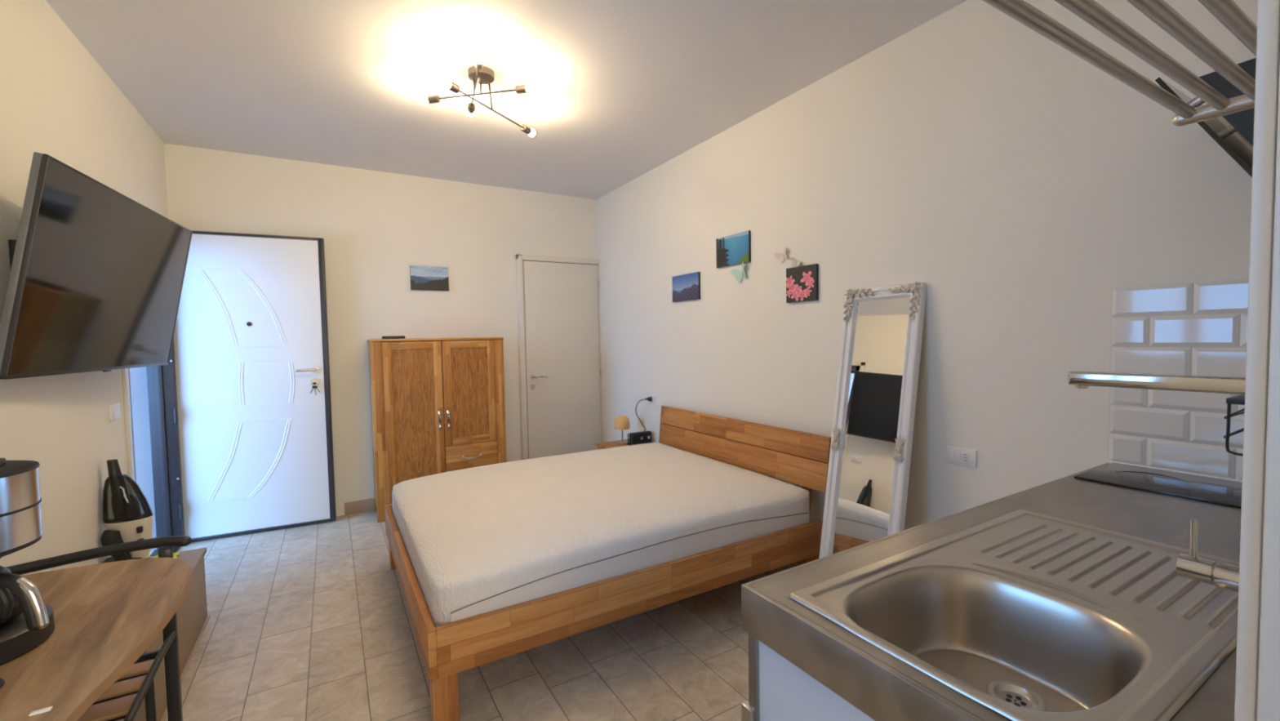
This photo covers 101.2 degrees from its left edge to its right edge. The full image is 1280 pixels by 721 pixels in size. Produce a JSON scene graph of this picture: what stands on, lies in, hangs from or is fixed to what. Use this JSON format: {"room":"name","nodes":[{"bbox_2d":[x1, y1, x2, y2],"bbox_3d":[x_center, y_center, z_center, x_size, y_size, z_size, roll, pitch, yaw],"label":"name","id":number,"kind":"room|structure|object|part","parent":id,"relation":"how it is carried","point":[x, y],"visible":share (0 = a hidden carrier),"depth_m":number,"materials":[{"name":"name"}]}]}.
{"room":"studio apartment","nodes":[
{"label":"studio apartment","id":0,"kind":"room"},
{"bbox_2d":[0,0,168,575],"bbox_3d":[-1.803,-0.012,0.950,0.300,2.750,6.070,-3,3,-30],"label":"wall","id":1,"kind":"structure","parent":0,"point":[56,100],"depth_m":2.11,"materials":[{"name":"white paint"}]},
{"bbox_2d":[0,151,192,379],"bbox_3d":[-2.185,-0.304,2.135,0.258,0.702,1.222,-2,3,-24],"label":"television","id":2,"kind":"object","parent":1,"relation":"attached to","point":[95,282],"visible":1,"depth_m":1.91,"materials":[{"name":"black paint"}]},
{"bbox_3d":[-2.195,-0.303,1.912,0.023,0.220,0.310,-3,3,-30],"label":"wall plate","id":3,"kind":"part","parent":2,"relation":"part of","materials":[{"name":"black paint"}]},
{"bbox_2d":[108,402,120,421],"bbox_3d":[-2.562,0.251,2.565,0.012,0.080,0.125,-3,3,-30],"label":"light switch","id":4,"kind":"object","parent":1,"relation":"attached to","point":[114,409],"visible":1,"depth_m":2.54,"materials":[{"name":"white plastic"}]},
{"bbox_2d":[121,336,184,556],"bbox_3d":[-3.046,0.209,3.079,0.325,2.165,1.085,-3,3,-30],"label":"door frame","id":5,"kind":"structure","parent":1,"relation":"in","point":[149,393],"depth_m":3.52,"materials":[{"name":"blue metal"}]},
{"bbox_3d":[-2.913,0.203,3.158,0.014,2.165,1.085,-3,3,-30],"label":"casing","id":6,"kind":"part","parent":5,"relation":"part of","materials":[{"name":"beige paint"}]},
{"bbox_3d":[-2.977,0.228,3.132,0.136,2.120,1.005,-3,3,-30],"label":"frame rail","id":7,"kind":"part","parent":5,"relation":"part of","materials":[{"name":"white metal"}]},
{"bbox_2d":[173,230,336,541],"bbox_3d":[-2.768,0.171,3.786,0.916,2.146,0.118,-2,3,-26],"label":"door","id":8,"kind":"structure","parent":5,"relation":"attached to","point":[251,346],"depth_m":3.78,"materials":[{"name":"white lacquered panel"},{"name":"dark brown metal"}]},
{"bbox_3d":[-2.954,-0.366,3.678,0.213,0.555,0.019,-3,3,-30],"label":"moulding","id":9,"kind":"part","parent":8,"relation":"part of","materials":[{"name":"white wood"}]},
{"bbox_3d":[-2.941,-0.640,3.675,0.195,0.021,0.003,-2,3,-26],"label":"moulding","id":10,"kind":"part","parent":8,"relation":"part of","materials":[{"name":"white wood"}]},
{"bbox_3d":[-2.940,0.719,3.723,0.223,0.547,0.004,-2,3,-26],"label":"moulding","id":11,"kind":"part","parent":8,"relation":"part of","materials":[{"name":"white wood"}]},
{"bbox_3d":[-2.923,0.994,3.741,0.201,0.026,0.003,-2,3,-26],"label":"moulding","id":12,"kind":"part","parent":8,"relation":"part of","materials":[{"name":"white wood"}]},
{"bbox_3d":[-2.843,0.167,3.751,0.042,0.316,0.004,-2,3,-26],"label":"moulding","id":13,"kind":"part","parent":8,"relation":"part of","materials":[{"name":"white wood"}]},
{"bbox_3d":[-2.736,-0.101,3.795,0.261,0.026,0.003,-2,3,-26],"label":"moulding","id":14,"kind":"part","parent":8,"relation":"part of","materials":[{"name":"white wood"}]},
{"bbox_3d":[-2.722,-0.376,3.792,0.289,0.574,0.025,-3,3,-30],"label":"moulding","id":15,"kind":"part","parent":8,"relation":"part of","materials":[{"name":"white wood"}]},
{"bbox_3d":[-2.722,0.435,3.821,0.270,0.023,0.003,-2,3,-26],"label":"moulding","id":16,"kind":"part","parent":8,"relation":"part of","materials":[{"name":"white wood"}]},
{"bbox_3d":[-2.708,0.002,3.813,0.260,0.018,0.003,-2,3,-26],"label":"moulding","id":17,"kind":"part","parent":8,"relation":"part of","materials":[{"name":"white wood"}]},
{"bbox_3d":[-2.711,0.321,3.822,0.260,0.018,0.003,-2,3,-26],"label":"moulding","id":18,"kind":"part","parent":8,"relation":"part of","materials":[{"name":"white wood"}]},
{"bbox_3d":[-2.704,0.715,3.839,0.297,0.573,0.004,-2,3,-26],"label":"moulding","id":19,"kind":"part","parent":8,"relation":"part of","materials":[{"name":"white wood"}]},
{"bbox_3d":[-2.576,0.158,3.882,0.048,0.322,0.004,-2,3,-26],"label":"moulding","id":20,"kind":"part","parent":8,"relation":"part of","materials":[{"name":"white wood"}]},
{"bbox_3d":[-2.466,0.069,3.898,0.155,0.050,0.063,-3,3,-30],"label":"handle","id":21,"kind":"part","parent":8,"relation":"part of","materials":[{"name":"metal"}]},
{"bbox_2d":[164,143,597,515],"bbox_3d":[-1.994,-0.164,4.475,3.560,2.750,0.200,-3,3,-30],"label":"wall","id":22,"kind":"structure","parent":0,"point":[373,225],"depth_m":4.27,"materials":[{"name":"white paint"}]},
{"bbox_2d":[344,497,374,515],"bbox_3d":[-1.728,1.155,4.553,1.453,0.098,0.013,-3,3,-30],"label":"baseboard","id":23,"kind":"structure","parent":22,"relation":"attached to","point":[363,505],"depth_m":4.23,"materials":[{"name":"stone"}]},
{"bbox_2d":[409,265,448,290],"bbox_3d":[-1.783,-0.695,4.455,0.303,0.199,0.017,-3,3,-30],"label":"picture","id":24,"kind":"object","parent":22,"relation":"attached to","point":[422,277],"visible":1,"depth_m":4.45},
{"bbox_2d":[515,254,602,459],"bbox_3d":[-0.742,0.088,5.054,0.834,2.152,0.092,-3,3,-30],"label":"door","id":25,"kind":"structure","parent":22,"relation":"in","point":[558,304],"depth_m":5.05,"materials":[{"name":"beige paint"}]},
{"bbox_3d":[-1.005,0.249,4.920,0.048,0.048,0.008,-3,3,-30],"label":"keyhole plate","id":26,"kind":"part","parent":25,"relation":"part of","materials":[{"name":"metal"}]},
{"bbox_3d":[-0.943,0.153,4.920,0.155,0.048,0.064,-3,3,-30],"label":"handle","id":27,"kind":"part","parent":25,"relation":"part of","materials":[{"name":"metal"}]},
{"bbox_2d":[148,510,795,720],"bbox_3d":[-0.288,1.356,1.891,3.760,0.120,6.470,-3,3,-30],"label":"floor","id":28,"kind":"structure","parent":0,"point":[312,621],"depth_m":2.30,"materials":[{"name":"tile"}]},
{"bbox_2d":[0,557,192,720],"bbox_3d":[-1.294,0.976,1.037,0.561,0.750,1.147,-3,3,-30],"label":"dining table","id":29,"kind":"object","parent":28,"relation":"on","point":[107,615],"visible":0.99,"depth_m":1.15,"materials":[{"name":"brown wood"}]},
{"bbox_2d":[0,677,4,688],"bbox_3d":[-1.275,0.601,0.882,0.265,0.011,0.135,-3,3,-30],"label":"power cable","id":30,"kind":"object","parent":29,"relation":"on","point":[2,680],"visible":1,"depth_m":0.97,"materials":[{"name":"black plastic"}]},
{"bbox_2d":[0,457,54,665],"bbox_3d":[-1.381,0.378,1.056,0.256,0.444,0.256,-3,3,-30],"label":"coffee machine","id":31,"kind":"object","parent":29,"relation":"on","point":[20,508],"visible":0.93,"depth_m":1.07,"materials":[{"name":"black plastic"}]},
{"bbox_3d":[-1.384,0.228,1.049,0.245,0.013,0.245,-3,3,-30],"label":"lid","id":32,"kind":"part","parent":31,"relation":"part of","materials":[{"name":"black plastic"}]},
{"bbox_2d":[0,565,49,631],"bbox_3d":[-1.343,0.485,1.069,0.246,0.119,0.185,-3,3,-30],"label":"coffee carafe","id":33,"kind":"object","parent":31,"relation":"on","point":[18,594],"visible":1,"depth_m":1.05,"materials":[{"name":"silver metal"}]},
{"bbox_3d":[-1.370,0.498,1.055,0.184,0.094,0.184,-3,3,-30],"label":"glass","id":34,"kind":"part","parent":33,"relation":"part of","materials":[{"name":"glass"}]},
{"bbox_3d":[-1.378,0.573,1.064,0.256,0.054,0.256,-3,3,-30],"label":"hot plate","id":35,"kind":"part","parent":31,"relation":"part of","materials":[{"name":"black plastic"}]},
{"bbox_2d":[28,706,53,715],"bbox_3d":[-1.025,0.600,0.899,0.026,0.004,0.011,-3,3,-30],"label":"paper scrap","id":36,"kind":"object","parent":29,"relation":"on","point":[46,708],"visible":1,"depth_m":0.90,"materials":[{"name":"white paper"}]},
{"bbox_2d":[5,535,191,720],"bbox_3d":[-1.512,0.952,1.368,0.494,0.778,0.536,-3,3,-30],"label":"metal chair","id":37,"kind":"object","parent":28,"relation":"on","point":[122,701],"visible":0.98,"depth_m":1.54,"materials":[{"name":"black metal"}]},
{"bbox_3d":[-1.633,0.579,1.545,0.494,0.046,0.087,-3,3,-30],"label":"rail","id":38,"kind":"part","parent":37,"relation":"part of","materials":[{"name":"black metal"}]},
{"bbox_3d":[-1.482,0.908,1.290,0.372,0.020,0.345,-3,3,-30],"label":"seat frame","id":39,"kind":"part","parent":37,"relation":"part of","materials":[{"name":"black paint"}]},
{"bbox_3d":[-1.317,0.844,1.420,0.018,0.030,0.433,-3,3,-30],"label":"rail","id":40,"kind":"part","parent":37,"relation":"part of","materials":[{"name":"black paint"}]},
{"bbox_3d":[-1.441,0.951,1.619,0.030,0.755,0.028,-3,3,-30],"label":"leg","id":41,"kind":"part","parent":37,"relation":"part of","materials":[{"name":"black paint"}]},
{"bbox_2d":[133,547,210,720],"bbox_3d":[-2.070,1.139,2.128,0.347,0.357,1.022,-3,3,-30],"label":"cabinet","id":42,"kind":"object","parent":28,"relation":"on","point":[193,618],"visible":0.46,"depth_m":2.31,"materials":[{"name":"beige wood"}]},
{"bbox_2d":[100,458,153,563],"bbox_3d":[-2.367,0.701,2.414,0.187,0.500,0.139,-3,3,-30],"label":"vacuum","id":43,"kind":"object","parent":42,"relation":"on","point":[127,513],"visible":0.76,"depth_m":2.38,"materials":[{"name":"black plastic"}]},
{"bbox_2d":[102,474,153,523],"bbox_3d":[-2.365,0.627,2.423,0.169,0.203,0.120,-3,3,-30],"label":"canister","id":44,"kind":"object","parent":43,"relation":"on","point":[124,501],"depth_m":2.38,"materials":[{"name":"black plastic"}]},
{"bbox_3d":[-2.361,0.830,2.433,0.167,0.202,0.120,-3,3,-30],"label":"motor","id":45,"kind":"part","parent":43,"relation":"part of","materials":[{"name":"beige plastic"}]},
{"bbox_2d":[148,551,180,558],"bbox_3d":[-2.264,0.937,2.494,0.117,0.012,0.101,-3,3,-30],"label":"cleaning cloth","id":46,"kind":"object","parent":42,"relation":"on","point":[175,554],"visible":0.27,"depth_m":2.51,"materials":[{"name":"yellow fabric"}]},
{"bbox_2d":[366,337,506,522],"bbox_3d":[-1.655,0.514,4.348,1.008,1.395,0.375,-3,3,-30],"label":"cabinet","id":47,"kind":"object","parent":28,"relation":"on","point":[437,405],"visible":0.72,"depth_m":4.17,"materials":[{"name":"brown wood"}]},
{"bbox_3d":[-2.144,1.174,4.271,0.030,0.100,0.040,-3,3,-30],"label":"leg","id":48,"kind":"part","parent":47,"relation":"part of","materials":[{"name":"brown wood"}]},
{"bbox_3d":[-1.981,0.545,3.990,0.072,1.377,0.030,-3,3,-30],"label":"corner post","id":49,"kind":"part","parent":47,"relation":"part of","materials":[{"name":"brown wood"}]},
{"bbox_2d":[382,335,404,338],"bbox_3d":[-1.923,-0.180,4.098,0.156,0.021,0.120,-3,3,-30],"label":"box","id":50,"kind":"object","parent":47,"relation":"on","point":[393,336],"visible":0.98,"depth_m":4.05,"materials":[{"name":"black plastic"}]},
{"bbox_3d":[-1.772,-0.118,4.083,0.306,0.058,0.021,-3,3,-30],"label":"door rail","id":51,"kind":"part","parent":47,"relation":"part of","materials":[{"name":"brown wood"}]},
{"bbox_3d":[-1.761,0.483,4.110,0.430,1.262,0.022,-3,3,-30],"label":"door","id":52,"kind":"part","parent":47,"relation":"part of","materials":[{"name":"brown wood"}]},
{"bbox_3d":[-1.762,0.483,4.112,0.314,1.162,0.007,-3,3,-30],"label":"door panel","id":53,"kind":"part","parent":47,"relation":"part of","materials":[{"name":"brown wood"}]},
{"bbox_3d":[-1.591,0.475,4.184,0.022,0.145,0.026,-3,3,-30],"label":"handle","id":54,"kind":"part","parent":47,"relation":"part of","materials":[{"name":"silver metal"}]},
{"bbox_3d":[-1.535,0.472,4.217,0.022,0.145,0.026,-3,3,-30],"label":"handle","id":55,"kind":"part","parent":47,"relation":"part of","materials":[{"name":"silver metal"}]},
{"bbox_3d":[-1.403,-0.135,4.301,0.294,0.058,0.021,-3,3,-30],"label":"door rail","id":56,"kind":"part","parent":47,"relation":"part of","materials":[{"name":"brown wood"}]},
{"bbox_3d":[-1.396,0.258,4.318,0.418,0.845,0.022,-3,3,-30],"label":"door","id":57,"kind":"part","parent":47,"relation":"part of","materials":[{"name":"brown wood"}]},
{"bbox_3d":[-1.397,0.258,4.320,0.302,0.745,0.007,-3,3,-30],"label":"door panel","id":58,"kind":"part","parent":47,"relation":"part of","materials":[{"name":"brown wood"}]},
{"bbox_3d":[-1.387,0.785,4.341,0.418,0.201,0.022,-3,3,-30],"label":"drawer","id":59,"kind":"part","parent":47,"relation":"part of","materials":[{"name":"brown wood"}]},
{"bbox_3d":[-1.389,0.651,4.335,0.294,0.058,0.021,-3,3,-30],"label":"door rail","id":60,"kind":"part","parent":47,"relation":"part of","materials":[{"name":"brown wood"}]},
{"bbox_3d":[-1.380,0.790,4.322,0.160,0.029,0.036,-3,3,-30],"label":"handle","id":61,"kind":"part","parent":47,"relation":"part of","materials":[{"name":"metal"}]},
{"bbox_3d":[-1.182,0.510,4.460,0.072,1.377,0.030,-3,3,-30],"label":"corner post","id":62,"kind":"part","parent":47,"relation":"part of","materials":[{"name":"brown wood"}]},
{"bbox_2d":[384,405,831,720],"bbox_3d":[-0.257,0.834,3.030,2.066,0.823,1.662,-3,3,-30],"label":"bed","id":63,"kind":"object","parent":28,"relation":"on","point":[447,650],"visible":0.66,"depth_m":2.34,"materials":[{"name":"brown wood"}]},
{"bbox_3d":[-1.489,1.159,3.217,0.085,0.199,0.085,-3,3,-30],"label":"leg","id":64,"kind":"part","parent":63,"relation":"part of","materials":[{"name":"brown wood"}]},
{"bbox_3d":[-1.135,0.997,2.524,0.028,0.176,1.650,-3,3,-30],"label":"foot rail","id":65,"kind":"part","parent":63,"relation":"part of","materials":[{"name":"brown wood"}]},
{"bbox_3d":[-0.704,1.204,1.887,0.085,0.199,0.085,-3,3,-30],"label":"leg","id":66,"kind":"part","parent":63,"relation":"part of","materials":[{"name":"brown wood"}]},
{"bbox_2d":[391,442,809,626],"bbox_3d":[-0.284,0.814,3.019,1.948,0.289,1.591,-3,3,-30],"label":"mattress","id":67,"kind":"object","parent":63,"relation":"on","point":[478,540],"visible":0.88,"depth_m":2.48,"materials":[{"name":"white fabric"}]},
{"bbox_3d":[0.131,0.983,2.329,1.955,0.176,0.028,-3,3,-30],"label":"rail","id":68,"kind":"part","parent":63,"relation":"part of","materials":[{"name":"brown wood"}]},
{"bbox_3d":[0.585,0.605,3.512,0.039,0.158,1.650,-3,3,-30],"label":"headboard panel","id":69,"kind":"part","parent":63,"relation":"part of","materials":[{"name":"brown wood"}]},
{"bbox_3d":[0.595,0.455,3.513,0.037,0.138,1.650,-3,3,-30],"label":"headboard panel","id":70,"kind":"part","parent":63,"relation":"part of","materials":[{"name":"brown wood"}]},
{"bbox_3d":[0.935,0.737,2.954,0.083,0.599,0.060,-3,3,-30],"label":"headboard post","id":71,"kind":"part","parent":63,"relation":"part of","materials":[{"name":"brown wood"}]},
{"bbox_3d":[0.907,1.133,2.837,0.085,0.199,0.085,-3,3,-30],"label":"leg","id":72,"kind":"part","parent":63,"relation":"part of","materials":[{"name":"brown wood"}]},
{"bbox_2d":[595,439,629,449],"bbox_3d":[-0.119,0.948,4.470,0.392,0.462,0.440,-3,3,-30],"label":"nightstand","id":73,"kind":"object","parent":28,"relation":"on","point":[611,444],"visible":0.07,"depth_m":4.49,"materials":[{"name":"brown wood"}]},
{"bbox_2d":[614,414,630,444],"bbox_3d":[-0.153,0.594,4.542,0.136,0.240,0.136,-3,3,-30],"label":"table lamp","id":74,"kind":"object","parent":73,"relation":"on","point":[621,422],"visible":0.99,"depth_m":4.49,"materials":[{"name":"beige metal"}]},
{"bbox_3d":[-0.155,0.531,4.539,0.136,0.115,0.136,-3,3,-30],"label":"lamp shade","id":75,"kind":"part","parent":74,"relation":"part of","materials":[{"name":"beige fabric"}]},
{"bbox_2d":[626,396,652,445],"bbox_3d":[0.002,0.513,4.410,0.155,0.407,0.206,0,3,27],"label":"clock radio","id":76,"kind":"object","parent":73,"relation":"on","point":[642,437],"visible":0.91,"depth_m":4.39,"materials":[{"name":"black plastic"}]},
{"bbox_2d":[632,435,638,444],"bbox_3d":[-0.035,0.661,4.352,0.055,0.080,0.004,-3,3,-30],"label":"speaker grille","id":77,"kind":"object","parent":76,"relation":"attached to","point":[635,437],"depth_m":4.35,"materials":[{"name":"black paint"}]},
{"bbox_3d":[0.001,0.476,4.473,0.097,0.305,0.031,0,3,30],"label":"power cord","id":78,"kind":"part","parent":76,"relation":"part of","materials":[{"name":"black plastic"}]},
{"bbox_2d":[741,632,875,720],"bbox_3d":[1.081,0.894,1.179,1.683,0.817,0.647,-3,3,-30],"label":"base cabinet","id":79,"kind":"object","parent":28,"relation":"on","point":[779,690],"visible":0.1,"depth_m":0.93,"materials":[{"name":"white laminate"}]},
{"bbox_2d":[741,462,1241,720],"bbox_3d":[1.078,0.443,1.151,1.687,0.085,0.632,-3,3,-30],"label":"countertop","id":80,"kind":"structure","parent":79,"relation":"on","point":[880,684],"depth_m":0.96,"materials":[{"name":"metal"}]},
{"bbox_2d":[788,508,1239,720],"bbox_3d":[0.744,0.490,0.960,0.838,0.169,0.456,-3,3,-30],"label":"sink","id":81,"kind":"object","parent":80,"relation":"in","point":[1033,651],"visible":0.86,"depth_m":0.95,"materials":[{"name":"metal"}]},
{"bbox_2d":[1067,370,1245,591],"bbox_3d":[0.817,0.219,0.807,0.054,0.400,0.260,-3,3,-30],"label":"kitchen faucet","id":82,"kind":"object","parent":80,"relation":"on","point":[1222,575],"visible":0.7,"depth_m":0.78,"materials":[{"name":"silver metal"}]},
{"bbox_3d":[0.812,0.033,0.802,0.032,0.023,0.253,-3,3,-30],"label":"spout","id":83,"kind":"part","parent":82,"relation":"part of","materials":[{"name":"silver metal"}]},
{"bbox_3d":[0.835,0.311,0.785,0.034,0.034,0.040,-3,3,-30],"label":"lever","id":84,"kind":"part","parent":82,"relation":"part of","materials":[{"name":"silver metal"}]},
{"bbox_2d":[1074,462,1242,507],"bbox_3d":[1.639,0.370,1.520,0.313,0.007,0.517,-3,3,-30],"label":"induction hob","id":85,"kind":"object","parent":80,"relation":"in","point":[1202,488],"visible":0.84,"depth_m":1.57,"materials":[{"name":"black glass"}]},
{"bbox_2d":[818,281,926,558],"bbox_3d":[1.072,0.442,2.485,0.339,1.605,0.419,-3,3,-33],"label":"mirror","id":86,"kind":"object","parent":28,"relation":"on","point":[866,495],"visible":0.62,"depth_m":2.49,"materials":[{"name":"white wood"}]},
{"bbox_2d":[832,297,910,554],"bbox_3d":[1.081,0.445,2.491,0.004,1.499,0.279,10,-4,-33],"label":"mirror glass","id":87,"kind":"object","parent":86,"relation":"attached to","point":[864,486],"depth_m":2.50,"materials":[{"name":"silver mirror"}]},
{"bbox_2d":[45,0,967,199],"bbox_3d":[-0.340,-1.511,1.765,3.760,0.120,6.470,-3,3,-30],"label":"ceiling","id":88,"kind":"structure","parent":0,"point":[625,88],"depth_m":2.68,"materials":[{"name":"paint"}]},
{"bbox_2d":[419,51,537,137],"bbox_3d":[-0.759,-1.398,2.726,0.639,0.176,0.640,-3,3,-30],"label":"ceiling lamp","id":89,"kind":"object","parent":88,"relation":"attached to","point":[478,73],"visible":1,"depth_m":2.70,"materials":[{"name":"brown metal"}]},
{"bbox_2d":[419,94,440,104],"bbox_3d":[-1.120,-1.392,2.804,0.097,0.045,0.092,-3,3,-30],"label":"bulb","id":90,"kind":"object","parent":89,"relation":"attached to","point":[433,99],"depth_m":2.79,"materials":[{"name":"white glass"}]},
{"bbox_2d":[439,76,459,93],"bbox_3d":[-0.914,-1.321,2.522,0.102,0.045,0.086,-3,3,-30],"label":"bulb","id":91,"kind":"object","parent":89,"relation":"attached to","point":[443,81],"depth_m":2.51,"materials":[{"name":"white glass"}]},
{"bbox_2d":[466,102,475,116],"bbox_3d":[-0.941,-1.396,2.926,0.053,0.044,0.111,-3,3,-30],"label":"bulb","id":92,"kind":"object","parent":89,"relation":"attached to","point":[470,112],"depth_m":2.89,"materials":[{"name":"glass"}]},
{"bbox_3d":[-0.841,-1.391,2.677,0.008,0.015,0.463,-2,3,-22],"label":"rod","id":93,"kind":"part","parent":89,"relation":"part of","materials":[{"name":"black paint"}]},
{"bbox_3d":[-0.854,-1.395,2.754,0.472,0.008,0.008,-1,3,11],"label":"rod","id":94,"kind":"part","parent":89,"relation":"part of","materials":[{"name":"black paint"}]},
{"bbox_2d":[474,51,485,70],"bbox_3d":[-0.742,-1.387,2.429,0.053,0.044,0.111,-3,3,-30],"label":"bulb","id":95,"kind":"object","parent":89,"relation":"attached to","point":[480,57],"depth_m":2.40,"materials":[{"name":"white glass"}]},
{"bbox_3d":[-0.833,-1.423,2.748,0.009,0.064,0.009,-3,3,-30],"label":"stem","id":96,"kind":"part","parent":89,"relation":"part of","materials":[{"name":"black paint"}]},
{"bbox_3d":[-0.790,-1.394,2.779,0.009,0.129,0.030,0,3,14],"label":"stem","id":97,"kind":"part","parent":89,"relation":"part of","materials":[{"name":"black paint"}]},
{"bbox_3d":[-0.786,-1.335,2.804,0.008,0.008,0.550,0,3,24],"label":"rod","id":98,"kind":"part","parent":89,"relation":"part of","materials":[{"name":"black paint"}]},
{"bbox_2d":[515,83,537,93],"bbox_3d":[-0.587,-1.397,2.704,0.097,0.045,0.092,-3,3,-30],"label":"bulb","id":99,"kind":"object","parent":89,"relation":"attached to","point":[520,89],"depth_m":2.69,"materials":[{"name":"white glass"}]},
{"bbox_2d":[520,124,535,137],"bbox_3d":[-0.658,-1.350,3.086,0.102,0.045,0.086,-3,3,-30],"label":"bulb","id":100,"kind":"object","parent":89,"relation":"attached to","point":[524,128],"depth_m":3.06,"materials":[{"name":"white glass"}]},
{"bbox_2d":[595,0,1257,529],"bbox_3d":[1.218,-0.144,2.731,0.200,2.750,6.470,-3,3,-30],"label":"wall","id":101,"kind":"structure","parent":0,"point":[971,156],"depth_m":2.28,"materials":[{"name":"white paint"}]},
{"bbox_2d":[649,394,657,403],"bbox_3d":[0.112,0.326,4.434,0.012,0.070,0.100,-3,3,-30],"label":"socket plate","id":102,"kind":"object","parent":101,"relation":"attached to","point":[654,397],"visible":0.97,"depth_m":4.42,"materials":[{"name":"white plastic"}]},
{"bbox_2d":[671,271,700,302],"bbox_3d":[0.346,-0.550,3.966,0.017,0.197,0.340,-3,3,-30],"label":"picture","id":103,"kind":"object","parent":101,"relation":"attached to","point":[685,287],"visible":1,"depth_m":3.94},
{"bbox_2d":[715,230,751,267],"bbox_3d":[0.617,-0.734,3.491,0.017,0.198,0.326,-3,3,-30],"label":"picture","id":104,"kind":"object","parent":101,"relation":"attached to","point":[734,249],"visible":1,"depth_m":3.47},
{"bbox_2d":[730,262,745,281],"bbox_3d":[0.647,-0.574,3.429,0.039,0.121,0.133,-3,3,-30],"label":"butterfly decoration","id":105,"kind":"object","parent":101,"relation":"attached to","point":[739,273],"visible":1,"depth_m":3.44,"materials":[{"name":"green paper"}]},
{"bbox_2d":[773,246,786,262],"bbox_3d":[0.838,-0.624,3.113,0.028,0.085,0.094,-3,3,-30],"label":"butterfly decoration","id":106,"kind":"object","parent":101,"relation":"attached to","point":[777,255],"visible":1,"depth_m":3.12,"materials":[{"name":"paper"}]},
{"bbox_2d":[790,257,800,267],"bbox_3d":[0.899,-0.558,3.019,0.023,0.074,0.079,-3,3,-30],"label":"butterfly decoration","id":107,"kind":"object","parent":101,"relation":"attached to","point":[795,264],"visible":1,"depth_m":3.03,"materials":[{"name":"paper"}]},
{"bbox_2d":[786,263,818,302],"bbox_3d":[0.923,-0.436,2.995,0.017,0.200,0.222,-3,3,-30],"label":"picture","id":108,"kind":"object","parent":101,"relation":"attached to","point":[802,282],"visible":1,"depth_m":2.98},
{"bbox_2d":[946,445,977,467],"bbox_3d":[1.389,0.416,2.273,0.014,0.075,0.124,-3,3,-30],"label":"socket plate","id":109,"kind":"object","parent":101,"relation":"attached to","point":[957,455],"visible":1,"depth_m":2.27,"materials":[{"name":"white plastic"}]},
{"bbox_2d":[955,450,960,461],"bbox_3d":[1.380,0.415,2.279,0.005,0.044,0.023,-3,3,-30],"label":"rocker switch","id":110,"kind":"object","parent":109,"relation":"attached to","point":[957,453],"depth_m":2.28,"materials":[{"name":"white plastic"}]},
{"bbox_2d":[1106,278,1248,481],"bbox_3d":[1.793,0.064,1.558,0.015,0.610,0.628,-3,3,-30],"label":"tile backsplash","id":111,"kind":"structure","parent":101,"relation":"attached to","point":[1200,328],"depth_m":1.68,"materials":[{"name":"white tile"}]},
{"bbox_3d":[1.264,-0.060,0.798,1.690,2.750,0.132,-3,3,-30],"label":"wall","id":112,"kind":"structure","parent":0,"visible":0},
{"bbox_2d":[981,0,1257,126],"bbox_3d":[0.805,-0.477,0.753,0.900,0.029,0.280,-3,3,-30],"label":"shelf","id":113,"kind":"object","parent":112,"relation":"attached to","point":[1227,12],"visible":0.91,"depth_m":0.79,"materials":[{"name":"metal"}]},
{"bbox_2d":[1155,57,1256,177],"bbox_3d":[1.649,-0.506,1.328,0.425,0.480,0.410,-3,3,-30],"label":"hood","id":114,"kind":"object","parent":112,"relation":"attached to","point":[1242,122],"visible":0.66,"depth_m":1.30,"materials":[{"name":"black paint"}]},
{"bbox_3d":[1.425,-0.660,1.347,0.024,0.036,0.039,-3,3,-30],"label":"hinge arm","id":115,"kind":"part","parent":114,"relation":"part of","materials":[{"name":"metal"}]},
{"bbox_3d":[1.722,-0.673,1.522,0.024,0.036,0.039,-3,3,-30],"label":"hinge arm","id":116,"kind":"part","parent":114,"relation":"part of","materials":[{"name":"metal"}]},
{"bbox_2d":[1223,394,1244,456],"bbox_3d":[1.601,0.156,1.238,0.210,0.153,0.269,-3,3,-30],"label":"wire holder","id":117,"kind":"object","parent":112,"relation":"attached to","point":[1238,399],"visible":0.51,"depth_m":1.29,"materials":[{"name":"black paint"}]},
{"bbox_2d":[1234,0,1279,720],"bbox_3d":[0.492,-0.005,0.416,0.030,2.700,0.011,-3,3,-30],"label":"trim","id":118,"kind":"structure","parent":112,"relation":"attached to","point":[1268,42],"depth_m":0.41,"materials":[{"name":"beige paint"}]},
{"bbox_2d":[1256,62,1279,720],"bbox_3d":[0.526,-0.002,0.352,0.036,2.700,0.131,-3,3,-30],"label":"trim","id":119,"kind":"structure","parent":112,"relation":"attached to","point":[1268,673],"depth_m":0.40,"materials":[{"name":"beige paint"}]}
]}

